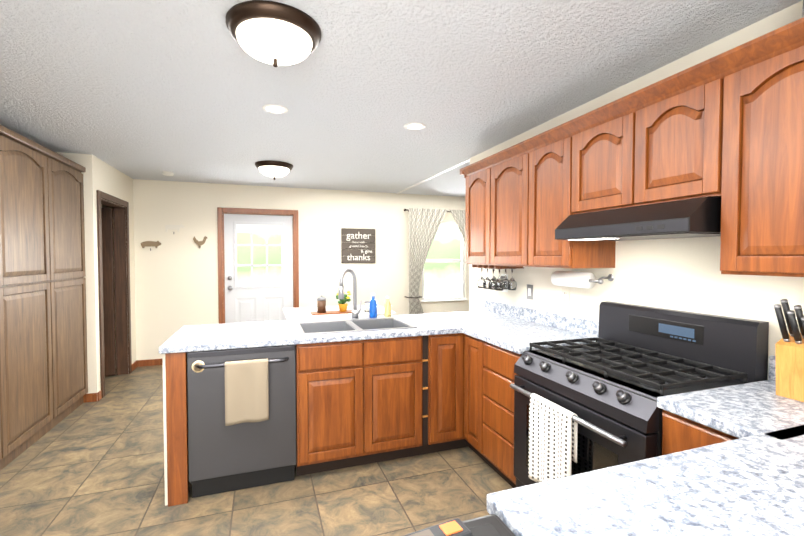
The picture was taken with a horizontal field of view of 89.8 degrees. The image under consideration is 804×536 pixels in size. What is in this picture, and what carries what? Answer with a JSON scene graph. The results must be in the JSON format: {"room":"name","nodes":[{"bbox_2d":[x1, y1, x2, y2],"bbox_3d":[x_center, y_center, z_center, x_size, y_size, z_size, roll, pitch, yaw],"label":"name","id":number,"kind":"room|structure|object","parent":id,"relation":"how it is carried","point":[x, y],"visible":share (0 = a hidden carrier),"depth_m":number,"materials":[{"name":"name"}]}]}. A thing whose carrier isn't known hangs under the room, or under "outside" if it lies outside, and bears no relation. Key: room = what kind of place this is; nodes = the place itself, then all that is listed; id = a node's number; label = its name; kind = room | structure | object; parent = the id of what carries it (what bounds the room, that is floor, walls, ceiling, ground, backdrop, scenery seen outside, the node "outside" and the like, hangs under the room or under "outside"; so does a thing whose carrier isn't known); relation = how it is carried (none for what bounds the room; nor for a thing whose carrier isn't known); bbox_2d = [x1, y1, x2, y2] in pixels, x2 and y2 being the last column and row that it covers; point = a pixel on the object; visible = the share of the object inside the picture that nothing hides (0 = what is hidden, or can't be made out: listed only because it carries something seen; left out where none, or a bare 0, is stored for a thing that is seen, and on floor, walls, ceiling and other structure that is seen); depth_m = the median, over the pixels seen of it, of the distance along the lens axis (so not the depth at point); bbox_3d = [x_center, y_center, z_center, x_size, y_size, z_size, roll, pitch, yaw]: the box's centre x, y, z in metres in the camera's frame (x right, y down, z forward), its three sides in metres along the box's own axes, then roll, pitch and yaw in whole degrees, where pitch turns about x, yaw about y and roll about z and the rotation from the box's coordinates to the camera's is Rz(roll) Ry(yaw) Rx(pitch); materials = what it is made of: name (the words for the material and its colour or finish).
{"room":"kitchen","nodes":[
{"label":"kitchen","id":0,"kind":"room"},
{"bbox_2d":[72,153,135,393],"bbox_3d":[-3.311,0.090,4.591,0.120,2.440,1.324,-1,2,-19],"label":"wall","id":1,"kind":"structure","parent":0,"point":[100,175],"depth_m":4.01,"materials":[{"name":"beige paint"}]},
{"bbox_2d":[83,391,99,402],"bbox_3d":[-3.242,1.286,3.940,0.462,0.085,0.012,-1,2,-19],"label":"baseboard","id":2,"kind":"structure","parent":1,"relation":"attached to","point":[92,397],"depth_m":3.99,"materials":[{"name":"brown wood"}]},
{"bbox_2d":[101,208,115,375],"bbox_3d":[-3.832,0.291,4.680,0.800,2.008,0.114,-1,2,-19],"label":"door","id":3,"kind":"structure","parent":1,"relation":"in","point":[108,290],"depth_m":4.81,"materials":[{"name":"brown wood"}]},
{"bbox_2d":[96,190,131,397],"bbox_3d":[-3.274,0.257,4.515,0.138,2.110,0.970,-1,2,-19],"label":"door frame","id":4,"kind":"structure","parent":1,"relation":"attached to","point":[122,296],"depth_m":4.88,"materials":[{"name":"brown wood"}]},
{"bbox_2d":[0,365,512,535],"bbox_3d":[0.315,1.396,2.623,8.640,0.060,7.725,-1,2,-19],"label":"floor","id":5,"kind":"structure","parent":0,"point":[96,468],"depth_m":2.47,"materials":[{"name":"tile"}]},
{"bbox_2d":[0,285,7,470],"bbox_3d":[-2.708,0.221,2.247,0.377,2.310,0.699,-1,2,-19],"label":"tall cabinet","id":6,"kind":"object","parent":5,"relation":"on","point":[3,432],"depth_m":2.68,"materials":[{"name":"brown wood"}]},
{"bbox_2d":[0,125,55,463],"bbox_3d":[-2.937,0.203,2.908,0.377,2.310,0.699,-1,2,-19],"label":"tall cabinet","id":7,"kind":"object","parent":5,"relation":"on","point":[43,362],"depth_m":2.97,"materials":[{"name":"brown wood"}]},
{"bbox_2d":[52,151,87,424],"bbox_3d":[-3.165,0.184,3.568,0.377,2.310,0.699,-1,2,-19],"label":"tall cabinet","id":8,"kind":"object","parent":5,"relation":"on","point":[68,231],"depth_m":3.62,"materials":[{"name":"brown wood"}]},
{"bbox_2d":[162,352,187,506],"bbox_3d":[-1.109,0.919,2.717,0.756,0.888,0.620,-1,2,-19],"label":"end panel","id":9,"kind":"object","parent":5,"relation":"on","point":[175,398],"depth_m":2.32,"materials":[{"name":"brown wood"}]},
{"bbox_2d":[187,345,295,497],"bbox_3d":[-1.043,0.922,2.696,0.610,0.884,0.643,-1,2,-19],"label":"dishwasher","id":10,"kind":"object","parent":5,"relation":"on","point":[222,458],"visible":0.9,"depth_m":2.44,"materials":[{"name":"black metal"}]},
{"bbox_2d":[225,358,268,425],"bbox_3d":[-0.921,0.733,2.399,0.241,0.369,0.047,-1,2,-19],"label":"towel","id":11,"kind":"object","parent":10,"relation":"hanging from","point":[246,392],"visible":1,"depth_m":2.39,"materials":[{"name":"beige fabric"}]},
{"bbox_2d":[283,305,395,320],"bbox_3d":[-0.793,0.910,4.969,1.250,0.780,0.830,-1,2,-19],"label":"table","id":12,"kind":"object","parent":5,"relation":"on","point":[304,313],"visible":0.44,"depth_m":4.70,"materials":[{"name":"white paint"}]},
{"bbox_2d":[310,310,351,314],"bbox_3d":[-0.791,0.519,4.721,0.540,0.013,0.220,-1,2,-19],"label":"wood tray","id":13,"kind":"object","parent":12,"relation":"on","point":[331,312],"visible":0.6,"depth_m":4.66,"materials":[{"name":"brown wood"}]},
{"bbox_2d":[317,295,325,312],"bbox_3d":[-0.929,0.415,4.660,0.106,0.197,0.106,-1,2,-19],"label":"canister","id":14,"kind":"object","parent":13,"relation":"on","point":[321,304],"visible":1,"depth_m":4.62,"materials":[{"name":"brown glass"}]},
{"bbox_2d":[336,291,350,311],"bbox_3d":[-0.691,0.389,4.745,0.182,0.243,0.202,-1,2,-19],"label":"flower pot","id":15,"kind":"object","parent":13,"relation":"on","point":[343,304],"visible":0.65,"depth_m":4.70,"materials":[{"name":"orange"}]},
{"bbox_2d":[364,301,369,311],"bbox_3d":[-0.409,0.460,4.809,0.084,0.125,0.083,-1,2,-19],"label":"glass jar","id":16,"kind":"object","parent":12,"relation":"on","point":[366,306],"visible":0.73,"depth_m":4.77,"materials":[{"name":"white"}]},
{"bbox_2d":[296,333,521,487],"bbox_3d":[0.205,0.917,2.794,1.802,0.888,1.293,-1,2,-19],"label":"base cabinet","id":17,"kind":"object","parent":5,"relation":"on","point":[362,402],"depth_m":2.70,"materials":[{"name":"brown wood"}]},
{"bbox_2d":[159,300,524,353],"bbox_3d":[-0.284,0.394,3.035,2.558,0.140,0.770,-1,2,-19],"label":"countertop","id":18,"kind":"structure","parent":17,"relation":"on","point":[189,338],"depth_m":2.71,"materials":[{"name":"stone"}]},
{"bbox_2d":[338,268,361,318],"bbox_3d":[-0.419,0.210,3.221,0.205,0.415,0.175,-1,2,-19],"label":"faucet","id":19,"kind":"object","parent":18,"relation":"on","point":[355,312],"visible":0.96,"depth_m":3.27,"materials":[{"name":"silver metal"}]},
{"bbox_2d":[294,317,416,334],"bbox_3d":[-0.361,0.522,2.991,0.816,0.207,0.526,-1,2,-19],"label":"sink","id":20,"kind":"object","parent":18,"relation":"in","point":[341,326],"visible":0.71,"depth_m":3.12,"materials":[{"name":"silver metal"}]},
{"bbox_2d":[369,293,376,317],"bbox_3d":[-0.241,0.314,3.371,0.067,0.200,0.067,-1,2,-19],"label":"soap bottle","id":21,"kind":"object","parent":18,"relation":"on","point":[373,308],"visible":0.98,"depth_m":3.35,"materials":[{"name":"blue plastic"}]},
{"bbox_2d":[384,296,390,316],"bbox_3d":[-0.121,0.327,3.423,0.059,0.170,0.059,-1,2,-19],"label":"clear soap bottle","id":22,"kind":"object","parent":18,"relation":"on","point":[387,308],"visible":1,"depth_m":3.40,"materials":[{"name":"yellow plastic"}]},
{"bbox_2d":[459,308,598,353],"bbox_3d":[0.843,0.404,2.670,0.668,0.140,0.658,-1,2,-19],"label":"countertop","id":23,"kind":"structure","parent":17,"relation":"on","point":[511,329],"depth_m":2.78,"materials":[{"name":"stone"}]},
{"bbox_2d":[462,514,515,535],"bbox_3d":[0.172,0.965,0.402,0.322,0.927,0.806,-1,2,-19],"label":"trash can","id":24,"kind":"object","parent":5,"relation":"on","point":[491,525],"visible":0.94,"depth_m":0.77,"materials":[{"name":"black plastic"}]},
{"bbox_2d":[403,518,471,535],"bbox_3d":[0.028,0.484,0.710,0.200,0.019,0.048,-1,2,-25],"label":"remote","id":25,"kind":"object","parent":24,"relation":"on","point":[456,527],"visible":1,"depth_m":0.73,"materials":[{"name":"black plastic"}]},
{"bbox_2d":[510,301,768,487],"bbox_3d":[1.046,0.801,1.962,0.735,1.168,0.820,-1,2,-19],"label":"range","id":26,"kind":"object","parent":5,"relation":"on","point":[621,374],"visible":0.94,"depth_m":1.80,"materials":[{"name":"black metal"}]},
{"bbox_2d":[528,393,577,482],"bbox_3d":[0.695,0.836,1.878,0.047,0.419,0.281,-1,2,-19],"label":"towel","id":27,"kind":"object","parent":26,"relation":"hanging from","point":[553,434],"visible":0.94,"depth_m":1.86,"materials":[{"name":"white fabric"}]},
{"bbox_2d":[662,410,738,454],"bbox_3d":[1.299,0.956,1.431,0.628,0.888,0.353,-1,2,-19],"label":"base cabinet","id":28,"kind":"object","parent":5,"relation":"on","point":[679,433],"depth_m":1.39,"materials":[{"name":"brown wood"}]},
{"bbox_2d":[487,384,803,535],"bbox_3d":[1.021,0.457,0.810,1.550,0.140,0.690,-1,2,-19],"label":"countertop","id":29,"kind":"structure","parent":28,"relation":"on","point":[749,481],"depth_m":0.88,"materials":[{"name":"stone"}]},
{"bbox_2d":[657,355,775,403],"bbox_3d":[1.274,0.440,1.426,0.668,0.140,0.308,-1,2,-19],"label":"countertop","id":30,"kind":"structure","parent":28,"relation":"on","point":[772,359],"depth_m":1.56,"materials":[{"name":"stone"}]},
{"bbox_2d":[774,299,803,401],"bbox_3d":[1.445,0.290,1.445,0.213,0.355,0.110,-1,2,-19],"label":"knife block","id":31,"kind":"object","parent":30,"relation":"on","point":[789,348],"visible":1,"depth_m":1.44,"materials":[{"name":"brown wood"}]},
{"bbox_2d":[101,179,468,359],"bbox_3d":[-0.930,0.045,6.179,8.640,2.440,0.120,-1,2,-19],"label":"wall","id":32,"kind":"structure","parent":0,"point":[176,280],"depth_m":5.66,"materials":[{"name":"beige paint"}]},
{"bbox_2d":[135,359,162,367],"bbox_3d":[-3.001,1.244,5.424,0.990,0.085,0.015,-1,2,-19],"label":"baseboard","id":33,"kind":"structure","parent":32,"relation":"attached to","point":[150,362],"depth_m":5.30,"materials":[{"name":"brown wood"}]},
{"bbox_2d":[141,241,160,250],"bbox_3d":[-3.283,-0.290,5.272,0.236,0.138,0.032,-1,2,-19],"label":"sign","id":34,"kind":"object","parent":32,"relation":"attached to","point":[151,243],"visible":0.98,"depth_m":5.27,"materials":[{"name":"brown wood"}]},
{"bbox_2d":[165,224,183,231],"bbox_3d":[-3.020,-0.516,5.356,0.226,0.136,0.032,-1,2,-19],"label":"sign","id":35,"kind":"object","parent":32,"relation":"attached to","point":[173,227],"visible":0.98,"depth_m":5.36,"materials":[{"name":"beige"}]},
{"bbox_2d":[193,236,206,247],"bbox_3d":[-2.731,-0.350,5.461,0.185,0.170,0.032,-1,2,-19],"label":"sign","id":36,"kind":"object","parent":32,"relation":"attached to","point":[198,243],"visible":0.96,"depth_m":5.46,"materials":[{"name":"brown wood"}]},
{"bbox_2d":[217,207,298,323],"bbox_3d":[-2.042,0.219,5.789,1.080,2.116,0.138,-1,2,-19],"label":"door frame","id":37,"kind":"structure","parent":32,"relation":"attached to","point":[221,211],"depth_m":5.64,"materials":[{"name":"brown wood"}]},
{"bbox_2d":[224,214,292,323],"bbox_3d":[-2.030,0.252,5.757,0.918,2.018,0.123,-1,2,-19],"label":"back door","id":38,"kind":"structure","parent":32,"relation":"in","point":[246,304],"depth_m":5.75,"materials":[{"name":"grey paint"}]},
{"bbox_2d":[341,228,374,262],"bbox_3d":[-0.665,-0.340,6.183,0.530,0.526,0.020,-1,2,-19],"label":"gather sign","id":39,"kind":"object","parent":32,"relation":"attached to","point":[346,250],"visible":0.98,"depth_m":6.17,"materials":[{"name":"brown wood"}]},
{"bbox_2d":[346,232,370,240],"bbox_3d":[-0.661,-0.484,6.168,0.384,0.137,0.002,-1,2,-19],"label":"sign","id":40,"kind":"object","parent":39,"relation":"attached to","point":[358,236],"visible":1,"depth_m":6.16,"materials":[{"name":"white paint"}]},
{"bbox_2d":[347,254,369,259],"bbox_3d":[-0.664,-0.167,6.176,0.362,0.097,0.002,-1,2,-19],"label":"sign","id":41,"kind":"object","parent":39,"relation":"attached to","point":[348,256],"visible":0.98,"depth_m":6.18,"materials":[{"name":"white paint"}]},
{"bbox_2d":[420,222,467,301],"bbox_3d":[0.691,-0.109,6.704,0.850,1.318,0.120,-1,2,-19],"label":"window","id":42,"kind":"structure","parent":32,"relation":"in","point":[451,298],"depth_m":6.75,"materials":[{"name":"white paint"}]},
{"bbox_2d":[0,0,801,196],"bbox_3d":[0.315,-1.100,2.552,8.640,0.066,7.725,-1,2,-19],"label":"ceiling","id":43,"kind":"structure","parent":0,"point":[184,90],"depth_m":2.27,"materials":[{"name":"white paint"}]},
{"bbox_2d":[162,171,173,175],"bbox_3d":[-2.778,-1.119,4.791,0.124,0.034,0.124,-1,2,-19],"label":"smoke detector","id":44,"kind":"object","parent":43,"relation":"attached to","point":[166,173],"visible":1,"depth_m":4.75,"materials":[{"name":"white plastic"}]},
{"bbox_2d":[226,0,320,66],"bbox_3d":[-0.558,-0.968,1.774,0.400,0.166,0.400,-1,2,-19],"label":"dome ceiling light","id":45,"kind":"object","parent":43,"relation":"attached to","point":[274,34],"visible":1,"depth_m":1.67,"materials":[{"name":"white glass"}]},
{"bbox_2d":[255,160,292,179],"bbox_3d":[-1.391,-1.042,4.395,0.400,0.166,0.400,-1,2,-19],"label":"dome ceiling light","id":46,"kind":"object","parent":43,"relation":"attached to","point":[271,168],"visible":1,"depth_m":4.27,"materials":[{"name":"white glass"}]},
{"bbox_2d":[262,104,287,113],"bbox_3d":[-0.857,-1.073,2.726,0.170,0.008,0.170,-1,2,-19],"label":"recessed light","id":47,"kind":"object","parent":43,"relation":"in","point":[275,109],"visible":1,"depth_m":2.71,"materials":[{"name":"white paint"}]},
{"bbox_2d":[404,122,425,129],"bbox_3d":[0.097,-1.083,3.088,0.170,0.008,0.170,-1,2,-19],"label":"recessed light","id":48,"kind":"object","parent":43,"relation":"in","point":[414,126],"visible":1,"depth_m":3.08,"materials":[{"name":"white paint"}]},
{"bbox_2d":[469,0,803,379],"bbox_3d":[1.577,0.170,1.752,0.120,2.440,5.080,-1,2,-19],"label":"wall","id":49,"kind":"structure","parent":0,"point":[682,274],"depth_m":2.12,"materials":[{"name":"beige paint"}]},
{"bbox_2d":[464,157,487,264],"bbox_3d":[0.772,-0.440,3.357,0.338,0.826,0.410,-1,2,-19],"label":"upper cabinet","id":50,"kind":"object","parent":49,"relation":"attached to","point":[476,174],"depth_m":3.30,"materials":[{"name":"brown wood"}]},
{"bbox_2d":[472,265,522,268],"bbox_3d":[0.792,-0.014,3.375,0.260,0.026,0.400,-1,2,-19],"label":"glass rack","id":51,"kind":"object","parent":50,"relation":"hanging from","point":[495,267],"visible":0.83,"depth_m":3.23,"materials":[{"name":"brown wood"}]},
{"bbox_2d":[508,269,516,289],"bbox_3d":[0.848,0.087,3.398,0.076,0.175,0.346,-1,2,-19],"label":"hanging wine glass","id":52,"kind":"object","parent":51,"relation":"hanging from","point":[512,285],"depth_m":3.25,"materials":[{"name":"clear glass"}]},
{"bbox_2d":[501,274,507,291],"bbox_3d":[0.890,0.130,3.522,0.019,0.160,0.095,-1,2,-19],"label":"outlet","id":53,"kind":"object","parent":49,"relation":"attached to","point":[503,277],"visible":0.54,"depth_m":3.51,"materials":[{"name":"white plastic"}]},
{"bbox_2d":[488,141,523,266],"bbox_3d":[0.916,-0.429,2.942,0.338,0.826,0.468,-1,2,-19],"label":"upper cabinet","id":54,"kind":"object","parent":49,"relation":"attached to","point":[506,167],"depth_m":2.90,"materials":[{"name":"brown wood"}]},
{"bbox_2d":[527,284,532,299],"bbox_3d":[1.007,0.190,3.189,0.016,0.118,0.075,-1,2,-19],"label":"outlet","id":55,"kind":"object","parent":49,"relation":"attached to","point":[529,291],"visible":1,"depth_m":3.18,"materials":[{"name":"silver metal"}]},
{"bbox_2d":[524,122,567,267],"bbox_3d":[1.056,-0.417,2.537,0.338,0.826,0.390,-1,2,-19],"label":"upper cabinet","id":56,"kind":"object","parent":49,"relation":"attached to","point":[545,154],"depth_m":2.50,"materials":[{"name":"brown wood"}]},
{"bbox_2d":[562,288,569,305],"bbox_3d":[1.142,0.200,2.812,0.008,0.118,0.075,-1,2,-19],"label":"outlet","id":57,"kind":"object","parent":49,"relation":"attached to","point":[565,296],"visible":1,"depth_m":2.81,"materials":[{"name":"beige plastic"}]},
{"bbox_2d":[551,271,613,288],"bbox_3d":[1.141,0.075,2.578,0.157,0.100,0.413,-1,2,-19],"label":"paper towel holder","id":58,"kind":"object","parent":49,"relation":"attached to","point":[586,280],"visible":1,"depth_m":2.52,"materials":[{"name":"white paper"}]},
{"bbox_2d":[564,95,627,267],"bbox_3d":[1.187,-0.406,2.159,0.338,0.826,0.410,-1,2,-19],"label":"upper cabinet","id":59,"kind":"object","parent":49,"relation":"attached to","point":[598,138],"depth_m":2.14,"materials":[{"name":"brown wood"}]},
{"bbox_2d":[555,196,720,240],"bbox_3d":[1.188,-0.217,1.966,0.462,0.146,0.750,-1,2,-19],"label":"range hood","id":60,"kind":"object","parent":49,"relation":"attached to","point":[694,217],"visible":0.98,"depth_m":1.75,"materials":[{"name":"black metal"}]},
{"bbox_2d":[628,57,715,206],"bbox_3d":[1.317,-0.396,1.784,0.338,0.826,0.384,-1,2,-19],"label":"upper cabinet","id":61,"kind":"object","parent":49,"relation":"attached to","point":[670,119],"depth_m":1.72,"materials":[{"name":"brown wood"}]},
{"bbox_2d":[712,17,803,276],"bbox_3d":[1.455,-0.385,1.386,0.338,0.826,0.458,-1,2,-19],"label":"upper cabinet","id":62,"kind":"object","parent":49,"relation":"attached to","point":[727,127],"depth_m":1.42,"materials":[{"name":"brown wood"}]},
{"label":"outside","id":63,"kind":"structure","parent":0,"visible":0},
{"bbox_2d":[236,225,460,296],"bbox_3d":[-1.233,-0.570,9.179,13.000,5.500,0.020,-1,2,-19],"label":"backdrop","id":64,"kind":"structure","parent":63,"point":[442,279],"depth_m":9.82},
{"bbox_3d":[0.745,-0.923,6.618,1.534,0.044,0.090,-1,2,-19],"label":"curtain rod","id":65,"kind":"object","parent":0,"visible":0},
{"bbox_2d":[409,208,447,313],"bbox_3d":[0.433,-0.021,6.466,0.685,1.855,0.055,-1,2,-19],"label":"curtain","id":66,"kind":"object","parent":65,"relation":"hanging from","point":[424,224],"visible":0.79,"depth_m":6.41,"materials":[{"name":"beige fabric"}]},
{"bbox_2d":[450,210,464,241],"bbox_3d":[1.100,-0.027,6.696,0.685,1.855,0.055,-1,2,-19],"label":"curtain","id":67,"kind":"object","parent":65,"relation":"hanging from","point":[458,216],"visible":0.15,"depth_m":6.64,"materials":[{"name":"beige fabric"}]}
]}

